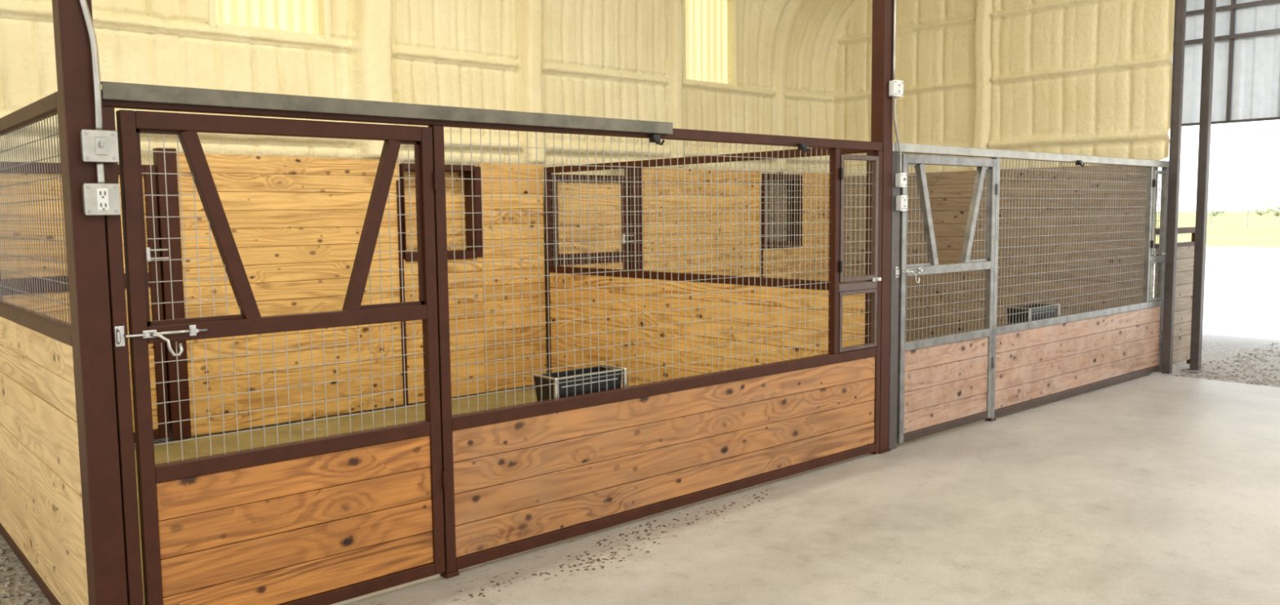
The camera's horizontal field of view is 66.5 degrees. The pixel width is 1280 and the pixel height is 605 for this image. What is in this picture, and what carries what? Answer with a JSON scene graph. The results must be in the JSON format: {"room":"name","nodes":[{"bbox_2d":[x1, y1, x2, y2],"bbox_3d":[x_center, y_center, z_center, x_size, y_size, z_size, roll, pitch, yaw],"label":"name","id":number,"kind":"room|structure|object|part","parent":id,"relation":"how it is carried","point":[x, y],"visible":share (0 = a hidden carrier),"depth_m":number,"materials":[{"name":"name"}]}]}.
{"room":"farm building","nodes":[
{"label":"farm building","id":0,"kind":"room"},
{"bbox_2d":[0,0,862,373],"bbox_3d":[-2.900,-1.115,7.364,14.483,4.150,0.647,-5,7,-41],"label":"wall","id":1,"kind":"structure","parent":0,"point":[609,59],"depth_m":8.96,"materials":[{"name":"plastic"}]},
{"bbox_2d":[206,0,330,40],"bbox_3d":[-2.909,-2.599,7.610,0.950,1.060,0.137,-5,7,-41],"label":"window","id":2,"kind":"structure","parent":1,"relation":"in","point":[302,19],"depth_m":7.70,"materials":[{"name":"translucent corrugated plastic"}]},
{"bbox_2d":[681,0,737,87],"bbox_3d":[0.739,-2.920,10.805,0.870,1.080,0.137,-5,7,-41],"label":"window","id":3,"kind":"structure","parent":1,"relation":"in","point":[709,27],"depth_m":10.92,"materials":[{"name":"plastic"}]},
{"bbox_2d":[152,147,829,439],"bbox_3d":[-0.500,-0.315,9.584,7.810,2.100,0.100,-5,7,-41],"label":"wall","id":4,"kind":"structure","parent":0,"point":[341,198],"depth_m":7.91,"materials":[{"name":"brown wood"}]},
{"bbox_2d":[0,161,169,442],"bbox_3d":[-3.798,0.036,6.684,1.080,1.960,0.085,-5,7,-41],"label":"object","id":5,"kind":"structure","parent":4,"relation":"in","point":[154,353],"depth_m":6.56,"materials":[{"name":"brown metal"}]},
{"bbox_3d":[-3.383,-0.053,7.060,0.130,2.100,0.100,-5,7,-41],"label":"post","id":6,"kind":"part","parent":4,"relation":"part of","materials":[{"name":"brown metal"}]},
{"bbox_2d":[390,163,483,261],"bbox_3d":[-1.773,-0.787,8.529,0.762,0.820,0.240,-5,7,-41],"label":"window","id":7,"kind":"structure","parent":4,"relation":"in","point":[403,167],"depth_m":8.66,"materials":[{"name":"brown metal"}]},
{"bbox_2d":[404,170,466,252],"bbox_3d":[-1.841,-0.800,8.569,0.690,0.698,0.031,-5,7,-41],"label":"shutter","id":8,"kind":"object","parent":7,"relation":"attached to","point":[457,183],"depth_m":8.68,"materials":[{"name":"brown wood"}]},
{"bbox_2d":[551,173,634,270],"bbox_3d":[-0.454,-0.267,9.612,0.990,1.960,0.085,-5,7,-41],"label":"window","id":9,"kind":"structure","parent":4,"relation":"in","point":[558,184],"depth_m":9.54,"materials":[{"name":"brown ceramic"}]},
{"bbox_3d":[-0.054,-0.355,9.975,0.160,2.100,0.100,-5,7,-41],"label":"post","id":10,"kind":"part","parent":4,"relation":"part of","materials":[{"name":"brown metal"}]},
{"bbox_2d":[757,173,802,248],"bbox_3d":[1.591,-1.072,11.476,0.700,0.860,0.240,-5,7,-41],"label":"window","id":11,"kind":"structure","parent":4,"relation":"in","point":[775,202],"depth_m":11.58,"materials":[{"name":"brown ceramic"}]},
{"bbox_2d":[766,178,787,241],"bbox_3d":[1.530,-1.085,11.521,0.610,0.738,0.032,-5,7,-41],"label":"shutter","id":12,"kind":"object","parent":11,"relation":"attached to","point":[774,226],"depth_m":11.59,"materials":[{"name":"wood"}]},
{"bbox_2d":[134,373,1279,604],"bbox_3d":[1.279,1.565,0.923,16.920,0.129,15.500,-5,7,-41],"label":"floor","id":13,"kind":"structure","parent":0,"point":[1151,488],"depth_m":4.99,"materials":[{"name":"concrete"}]},
{"bbox_2d":[52,0,128,604],"bbox_3d":[-1.915,-1.354,3.251,0.124,5.350,0.124,-5,7,-41],"label":"steel column","id":14,"kind":"structure","parent":13,"relation":"on","point":[86,234],"depth_m":3.34,"materials":[{"name":"brown metal"}]},
{"bbox_2d":[79,0,102,129],"bbox_3d":[-1.854,-1.725,3.184,0.064,2.301,0.034,-2,5,-15],"label":"conduit","id":15,"kind":"object","parent":14,"relation":"attached to","point":[91,30],"visible":1,"depth_m":3.26,"materials":[{"name":"metal"}]},
{"bbox_2d":[80,128,119,162],"bbox_3d":[-1.822,-0.527,3.292,0.108,0.108,0.062,-5,7,-41],"label":"electrical box","id":16,"kind":"object","parent":14,"relation":"attached to","point":[96,145],"visible":1,"depth_m":3.28,"materials":[{"name":"metal"}]},
{"bbox_2d":[94,137,107,155],"bbox_3d":[-1.808,-0.525,3.276,0.036,0.060,0.018,-5,7,-41],"label":"switch","id":17,"kind":"object","parent":16,"relation":"attached to","point":[100,143],"depth_m":3.28,"materials":[{"name":"plastic"}]},
{"bbox_2d":[81,182,120,215],"bbox_3d":[-1.827,-0.349,3.309,0.108,0.108,0.052,-5,7,-41],"label":"electrical box","id":18,"kind":"object","parent":14,"relation":"attached to","point":[98,198],"visible":1,"depth_m":3.29,"materials":[{"name":"metal"}]},
{"bbox_2d":[96,163,105,182],"bbox_3d":[-1.827,-0.436,3.307,0.024,0.070,0.023,-5,7,-41],"label":"conduit","id":19,"kind":"object","parent":18,"relation":"attached to","point":[100,166],"visible":1,"depth_m":3.30,"materials":[{"name":"metal"}]},
{"bbox_2d":[96,187,109,210],"bbox_3d":[-1.813,-0.348,3.294,0.036,0.076,0.006,-5,7,-41],"label":"receptacle","id":20,"kind":"object","parent":18,"relation":"attached to","point":[102,193],"depth_m":3.29,"materials":[{"name":"white plastic"}]},
{"bbox_2d":[101,106,143,604],"bbox_3d":[-1.825,0.317,3.440,0.045,1.985,0.060,-5,7,-41],"label":"post","id":21,"kind":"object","parent":13,"relation":"on","point":[113,223],"depth_m":3.42,"materials":[{"name":"brown metal"}]},
{"bbox_2d":[114,325,124,346],"bbox_3d":[-1.803,0.118,3.388,0.030,0.072,0.028,-5,7,-41],"label":"latch keeper","id":22,"kind":"object","parent":21,"relation":"attached to","point":[118,330],"visible":1,"depth_m":3.39,"materials":[{"name":"metal"}]},
{"bbox_2d":[115,109,447,604],"bbox_3d":[-1.330,0.266,3.832,1.245,1.945,0.090,-5,7,-41],"label":"gate","id":23,"kind":"object","parent":21,"relation":"attached to","point":[326,520],"visible":1,"depth_m":3.81,"materials":[{"name":"brown wood"}]},
{"bbox_3d":[-1.684,0.109,3.479,0.270,0.011,0.010,-5,7,-41],"label":"bolt rod","id":24,"kind":"part","parent":23,"relation":"part of","materials":[{"name":"metal"}]},
{"bbox_3d":[-1.680,0.149,3.468,0.105,0.092,0.021,-4,6,-31],"label":"latch handle","id":25,"kind":"part","parent":23,"relation":"part of","materials":[{"name":"metal"}]},
{"bbox_3d":[-1.626,0.102,3.548,0.024,0.040,0.005,-5,7,-41],"label":"latch plate","id":26,"kind":"part","parent":23,"relation":"part of","materials":[{"name":"metal"}]},
{"bbox_3d":[-1.329,1.205,3.936,1.105,0.055,0.050,-5,7,-41],"label":"rail","id":27,"kind":"part","parent":23,"relation":"part of","materials":[{"name":"brown metal"}]},
{"bbox_2d":[447,489,771,596],"bbox_3d":[0.017,1.165,4.839,0.328,0.007,2.163,4,7,41],"label":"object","id":28,"kind":"structure","parent":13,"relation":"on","point":[757,497],"depth_m":4.62,"materials":[{"name":"grey gravel"}]},
{"bbox_2d":[427,124,882,578],"bbox_3d":[0.345,0.123,5.314,3.263,1.985,0.080,-5,7,-41],"label":"panel","id":29,"kind":"object","parent":13,"relation":"on","point":[524,477],"visible":0.99,"depth_m":5.10,"materials":[{"name":"brown wood"}]},
{"bbox_2d":[101,89,882,152],"bbox_3d":[-0.135,-0.829,4.804,4.535,0.096,0.102,-5,7,-41],"label":"rail","id":30,"kind":"object","parent":29,"relation":"on","point":[677,134],"depth_m":4.59,"materials":[{"name":"brown metal"}]},
{"bbox_2d":[100,81,672,134],"bbox_3d":[-0.832,-0.806,4.168,2.640,0.059,0.035,-5,7,-41],"label":"door track","id":31,"kind":"object","parent":30,"relation":"attached to","point":[111,91],"visible":0.88,"depth_m":3.89,"materials":[{"name":"grey metal"}]},
{"bbox_3d":[0.076,-0.835,4.968,0.050,0.040,0.035,-5,7,-41],"label":"bracket plate","id":32,"kind":"part","parent":30,"relation":"part of","materials":[{"name":"black metal"}]},
{"bbox_3d":[0.086,-0.826,4.966,0.071,0.056,0.052,-5,7,-41],"label":"header bracket","id":33,"kind":"part","parent":30,"relation":"part of","materials":[{"name":"black metal"}]},
{"bbox_3d":[0.955,-0.914,5.737,0.050,0.040,0.035,-5,7,-41],"label":"bracket plate","id":34,"kind":"part","parent":30,"relation":"part of","materials":[{"name":"black metal"}]},
{"bbox_3d":[0.964,-0.906,5.735,0.071,0.056,0.052,-5,7,-41],"label":"header bracket","id":35,"kind":"part","parent":30,"relation":"part of","materials":[{"name":"black metal"}]},
{"bbox_2d":[531,364,626,400],"bbox_3d":[-0.306,0.490,4.965,0.456,0.290,0.206,-5,7,-41],"label":"trough","id":36,"kind":"object","parent":29,"relation":"attached to","point":[594,370],"visible":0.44,"depth_m":4.89,"materials":[{"name":"grey metal"}]},
{"bbox_3d":[-0.249,0.358,4.886,0.420,0.011,0.011,-5,7,-41],"label":"rim rod","id":37,"kind":"part","parent":36,"relation":"part of","materials":[{"name":"metal"}]},
{"bbox_3d":[0.351,1.062,5.415,3.160,0.055,0.050,-5,7,-41],"label":"rail","id":38,"kind":"part","parent":29,"relation":"part of","materials":[{"name":"brown metal"}]},
{"bbox_3d":[1.385,0.110,6.235,0.390,0.380,0.034,-5,7,-41],"label":"frame","id":39,"kind":"part","parent":29,"relation":"part of","materials":[{"name":"paint"}]},
{"bbox_3d":[1.375,-0.105,6.224,0.400,0.050,0.050,-5,7,-41],"label":"feed sill","id":40,"kind":"part","parent":29,"relation":"part of","materials":[{"name":"paint"}]},
{"bbox_3d":[1.377,-0.532,6.177,0.330,0.730,0.007,-5,7,-41],"label":"door","id":41,"kind":"part","parent":29,"relation":"part of","materials":[{"name":"metal"}]},
{"bbox_3d":[1.379,-0.532,6.176,0.390,0.790,0.036,-5,7,-41],"label":"feed door","id":42,"kind":"part","parent":29,"relation":"part of","materials":[{"name":"paint"}]},
{"bbox_2d":[543,147,871,387],"bbox_3d":[0.342,-0.137,7.864,0.050,2.040,3.668,-5,7,-41],"label":"panel","id":43,"kind":"object","parent":13,"relation":"on","point":[742,282],"visible":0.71,"depth_m":7.83,"materials":[{"name":"brown wood"}]},
{"bbox_2d":[868,0,893,453],"bbox_3d":[1.566,-1.670,6.300,0.124,5.350,0.124,-5,7,-41],"label":"steel column","id":44,"kind":"structure","parent":13,"relation":"on","point":[882,10],"depth_m":6.33,"materials":[{"name":"brown metal"}]},
{"bbox_3d":[1.595,0.989,6.542,0.124,0.010,0.124,-5,7,-41],"label":"plate","id":45,"kind":"part","parent":44,"relation":"part of","materials":[{"name":"brown metal"}]},
{"bbox_2d":[892,0,896,79],"bbox_3d":[1.628,-2.411,6.214,0.018,1.960,0.017,-5,7,-41],"label":"conduit","id":46,"kind":"object","parent":44,"relation":"attached to","point":[894,1],"visible":1,"depth_m":6.27,"materials":[{"name":"metal"}]},
{"bbox_2d":[888,79,903,97],"bbox_3d":[1.653,-1.380,6.299,0.104,0.104,0.052,-5,7,-41],"label":"electrical box","id":47,"kind":"object","parent":44,"relation":"attached to","point":[895,86],"visible":1,"depth_m":6.27,"materials":[{"name":"white plastic"}]},
{"bbox_3d":[1.665,-1.379,6.286,0.104,0.104,0.006,-5,7,-41],"label":"plate","id":48,"kind":"part","parent":47,"relation":"part of","materials":[{"name":"white plastic"}]},
{"bbox_2d":[897,82,901,94],"bbox_3d":[1.667,-1.379,6.283,0.036,0.076,0.006,-5,7,-41],"label":"receptacle","id":49,"kind":"object","parent":47,"relation":"attached to","point":[899,84],"depth_m":6.28,"materials":[{"name":"white plastic"}]},
{"bbox_2d":[892,142,1168,167],"bbox_3d":[3.360,-1.149,7.865,4.580,0.101,0.102,-5,7,-41],"label":"tube","id":50,"kind":"object","parent":44,"relation":"attached to","point":[907,148],"depth_m":7.45,"materials":[{"name":"metal"}]},
{"bbox_3d":[3.634,-1.157,8.084,0.050,0.040,0.035,-5,7,-41],"label":"bracket plate","id":51,"kind":"part","parent":50,"relation":"part of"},
{"bbox_3d":[3.643,-1.149,8.082,0.071,0.056,0.052,-5,7,-41],"label":"header bracket","id":52,"kind":"part","parent":50,"relation":"part of","materials":[{"name":"black metal"}]},
{"bbox_2d":[888,151,900,449],"bbox_3d":[1.673,0.000,6.503,0.090,1.985,0.060,-5,7,-41],"label":"door frame","id":53,"kind":"structure","parent":13,"relation":"on","point":[895,237],"depth_m":6.48,"materials":[{"name":"grey metal"}]},
{"bbox_2d":[895,266,899,277],"bbox_3d":[1.708,-0.200,6.463,0.030,0.072,0.028,-5,7,-41],"label":"latch keeper","id":54,"kind":"object","parent":53,"relation":"attached to","point":[897,270],"visible":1,"depth_m":6.46,"materials":[{"name":"metal"}]},
{"bbox_2d":[895,173,906,186],"bbox_3d":[1.716,-0.802,6.394,0.074,0.094,0.062,-5,7,-41],"label":"electrical box","id":55,"kind":"object","parent":53,"relation":"attached to","point":[900,178],"visible":1,"depth_m":6.38,"materials":[{"name":"white plastic"}]},
{"bbox_2d":[893,97,902,173],"bbox_3d":[1.677,-1.086,6.352,0.091,0.486,0.020,-5,7,-41],"label":"conduit","id":56,"kind":"object","parent":55,"relation":"attached to","point":[894,98],"visible":1,"depth_m":6.34,"materials":[{"name":"metal"}]},
{"bbox_3d":[1.724,-0.801,6.385,0.074,0.094,0.006,-5,7,-41],"label":"plate","id":57,"kind":"part","parent":55,"relation":"part of","materials":[{"name":"white plastic"}]},
{"bbox_2d":[902,175,906,184],"bbox_3d":[1.730,-0.800,6.378,0.036,0.060,0.018,-5,7,-41],"label":"switch","id":58,"kind":"object","parent":55,"relation":"attached to","point":[904,177],"depth_m":6.38,"materials":[{"name":"white plastic"}]},
{"bbox_2d":[895,195,907,211],"bbox_3d":[1.722,-0.653,6.418,0.074,0.104,0.052,-5,7,-41],"label":"electrical box","id":59,"kind":"object","parent":53,"relation":"attached to","point":[901,201],"visible":1,"depth_m":6.40,"materials":[{"name":"white plastic"}]},
{"bbox_3d":[1.733,-0.652,6.405,0.074,0.104,0.006,-5,7,-41],"label":"plate","id":60,"kind":"part","parent":59,"relation":"part of","materials":[{"name":"white plastic"}]},
{"bbox_2d":[902,197,906,208],"bbox_3d":[1.735,-0.652,6.402,0.036,0.076,0.006,-5,7,-41],"label":"receptacle","id":61,"kind":"object","parent":59,"relation":"attached to","point":[904,198],"depth_m":6.40,"materials":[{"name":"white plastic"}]},
{"bbox_2d":[897,153,999,443],"bbox_3d":[2.194,-0.054,6.918,1.245,1.945,0.090,-5,7,-41],"label":"gate","id":62,"kind":"object","parent":53,"relation":"attached to","point":[944,382],"visible":0.97,"depth_m":6.93,"materials":[{"name":"silver metal"}]},
{"bbox_3d":[1.840,-0.211,6.565,0.270,0.011,0.010,-5,7,-41],"label":"bolt rod","id":63,"kind":"part","parent":62,"relation":"part of","materials":[{"name":"metal"}]},
{"bbox_3d":[1.844,-0.170,6.554,0.105,0.092,0.021,-4,6,-31],"label":"latch handle","id":64,"kind":"part","parent":62,"relation":"part of","materials":[{"name":"metal"}]},
{"bbox_3d":[2.195,0.886,7.022,1.105,0.055,0.050,-5,7,-41],"label":"rail","id":65,"kind":"part","parent":62,"relation":"part of","materials":[{"name":"grey metal"}]},
{"bbox_2d":[984,157,1168,421],"bbox_3d":[3.862,-0.196,8.393,3.243,1.985,0.080,-5,7,-41],"label":"panel","id":66,"kind":"object","parent":13,"relation":"on","point":[1041,361],"visible":0.94,"depth_m":8.34,"materials":[{"name":"brown wood"}]},
{"bbox_2d":[1005,302,1059,324],"bbox_3d":[3.251,0.168,8.080,0.516,0.290,0.206,-5,7,-41],"label":"trough","id":67,"kind":"object","parent":66,"relation":"attached to","point":[1036,304],"visible":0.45,"depth_m":7.97,"materials":[{"name":"grey metal"}]},
{"bbox_3d":[3.309,0.036,8.001,0.480,0.011,0.011,-5,7,-41],"label":"rim rod","id":68,"kind":"part","parent":67,"relation":"part of","materials":[{"name":"metal"}]},
{"bbox_3d":[3.867,0.743,8.494,3.140,0.055,0.050,-5,7,-41],"label":"rail","id":69,"kind":"part","parent":66,"relation":"part of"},
{"bbox_3d":[4.928,-0.211,9.337,0.300,0.380,0.034,-5,7,-41],"label":"frame","id":70,"kind":"part","parent":66,"relation":"part of","materials":[{"name":"silver metal"}]},
{"bbox_3d":[4.917,-0.426,9.327,0.310,0.050,0.050,-5,7,-41],"label":"feed sill","id":71,"kind":"part","parent":66,"relation":"part of","materials":[{"name":"silver metal"}]},
{"bbox_3d":[4.920,-0.854,9.280,0.240,0.730,0.008,-5,7,-41],"label":"door","id":72,"kind":"part","parent":66,"relation":"part of","materials":[{"name":"metal"}]},
{"bbox_3d":[4.921,-0.853,9.278,0.300,0.790,0.036,-5,7,-41],"label":"feed door","id":73,"kind":"part","parent":66,"relation":"part of","materials":[{"name":"silver metal"}]},
{"bbox_2d":[823,0,1174,303],"bbox_3d":[3.648,-2.163,10.717,0.110,5.486,4.080,-5,7,-41],"label":"wall","id":74,"kind":"structure","parent":0,"point":[1088,77],"depth_m":10.30,"materials":[{"name":"plastic"}]},
{"bbox_2d":[843,164,1154,340],"bbox_3d":[3.681,-0.432,10.761,0.033,2.028,3.690,-5,7,-41],"label":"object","id":75,"kind":"object","parent":74,"relation":"attached to","point":[949,212],"visible":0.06,"depth_m":10.36,"materials":[{"name":"brown wood"}]},
{"bbox_3d":[8.826,-2.297,4.867,0.080,6.700,11.500,-5,7,-41],"label":"wall","id":76,"kind":"structure","parent":0,"visible":0},
{"bbox_2d":[1160,0,1186,373],"bbox_3d":[5.092,-1.114,9.311,0.065,3.620,0.080,-5,7,-41],"label":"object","id":77,"kind":"structure","parent":76,"relation":"attached to","point":[1180,21],"depth_m":9.29,"materials":[{"name":"brown metal"}]},
{"label":"outside","id":78,"kind":"structure","parent":0,"visible":0},
{"bbox_2d":[0,211,1279,604],"bbox_3d":[78.060,-14.512,167.999,460.000,0.001,450.000,-5,7,-41],"label":"ground","id":79,"kind":"structure","parent":78,"point":[1242,303],"depth_m":15.51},
{"bbox_2d":[0,546,35,604],"bbox_3d":[-3.694,1.330,3.763,2.270,0.028,2.696,-5,7,-41],"label":"gravel","id":80,"kind":"object","parent":79,"relation":"on","point":[2,550],"visible":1,"depth_m":4.43,"materials":[{"name":"gravel"}]},
{"bbox_2d":[0,91,90,604],"bbox_3d":[-3.158,0.180,4.799,0.050,2.040,3.668,-5,7,-41],"label":"panel","id":81,"kind":"object","parent":79,"relation":"on","point":[42,511],"visible":0.71,"depth_m":3.99,"materials":[{"name":"brown wood"}]},
{"bbox_2d":[1154,226,1195,364],"bbox_3d":[5.408,-0.039,9.872,1.000,1.430,0.050,-5,7,-41],"label":"wall","id":82,"kind":"structure","parent":79,"relation":"on","point":[1185,250],"depth_m":9.98,"materials":[{"name":"brown wood"}]},
{"bbox_2d":[1187,0,1216,370],"bbox_3d":[5.478,-1.475,9.476,0.104,4.300,0.104,-5,7,-41],"label":"steel column","id":83,"kind":"structure","parent":79,"relation":"on","point":[1210,6],"depth_m":9.48,"materials":[{"name":"brown metal"}]},
{"bbox_2d":[1208,208,1226,216],"bbox_3d":[106.558,-16.732,181.139,3.118,1.415,3.804,-5,7,-41],"label":"tree","id":84,"kind":"object","parent":79,"relation":"on","point":[1215,212],"visible":0.87,"depth_m":180.46,"materials":[{"name":"plant"}]},
{"bbox_2d":[1155,210,1279,229],"bbox_3d":[40.102,-6.330,75.264,0.080,1.345,50.480,-5,7,-41],"label":"fence","id":85,"kind":"object","parent":79,"relation":"on","point":[1211,216],"visible":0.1,"depth_m":71.02,"materials":[{"name":"white wood"}]},
{"bbox_3d":[42.480,-6.103,72.572,0.080,1.330,0.080,-5,7,-41],"label":"post","id":86,"kind":"part","parent":85,"relation":"part of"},
{"bbox_3d":[40.095,-6.984,75.205,0.040,0.030,50.400,-5,7,-41],"label":"rail","id":87,"kind":"part","parent":85,"relation":"part of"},
{"bbox_3d":[40.099,-6.586,75.241,0.040,0.030,50.400,-5,7,-41],"label":"rail","id":88,"kind":"part","parent":85,"relation":"part of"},
{"bbox_3d":[44.066,-5.957,70.776,0.080,1.330,0.080,-5,7,-41],"label":"post","id":89,"kind":"part","parent":85,"relation":"part of","materials":[{"name":"white wood"}]},
{"bbox_2d":[1169,0,1279,127],"bbox_3d":[7.006,-1.755,10.054,3.927,4.780,18.000,-5,7,-41],"label":"lean to","id":90,"kind":"object","parent":79,"relation":"on","point":[1246,87],"visible":0.09,"depth_m":12.02,"materials":[{"name":"metal"}]},
{"bbox_3d":[7.297,-3.015,12.053,0.050,1.540,0.036,-5,7,-41],"label":"post","id":91,"kind":"part","parent":90,"relation":"part of","materials":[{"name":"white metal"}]},
{"bbox_2d":[1174,342,1279,386],"bbox_3d":[7.938,0.738,8.868,3.558,0.031,4.740,-5,7,-41],"label":"gravel","id":92,"kind":"object","parent":79,"relation":"on","point":[1255,349],"visible":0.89,"depth_m":9.75,"materials":[{"name":"gravel"}]},
{"bbox_2d":[1246,208,1271,215],"bbox_3d":[114.238,-16.732,179.926,3.825,1.468,3.866,-5,7,-41],"label":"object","id":93,"kind":"object","parent":79,"relation":"on","point":[1259,213],"visible":0.58,"depth_m":179.52,"materials":[{"name":"plant"}]},
{"bbox_2d":[1259,204,1279,216],"bbox_3d":[107.581,-15.551,164.571,6.075,2.045,5.975,-5,7,-41],"label":"tree","id":94,"kind":"object","parent":79,"relation":"on","point":[1277,207],"visible":0.84,"depth_m":164.37,"materials":[{"name":"plant"}]}
]}

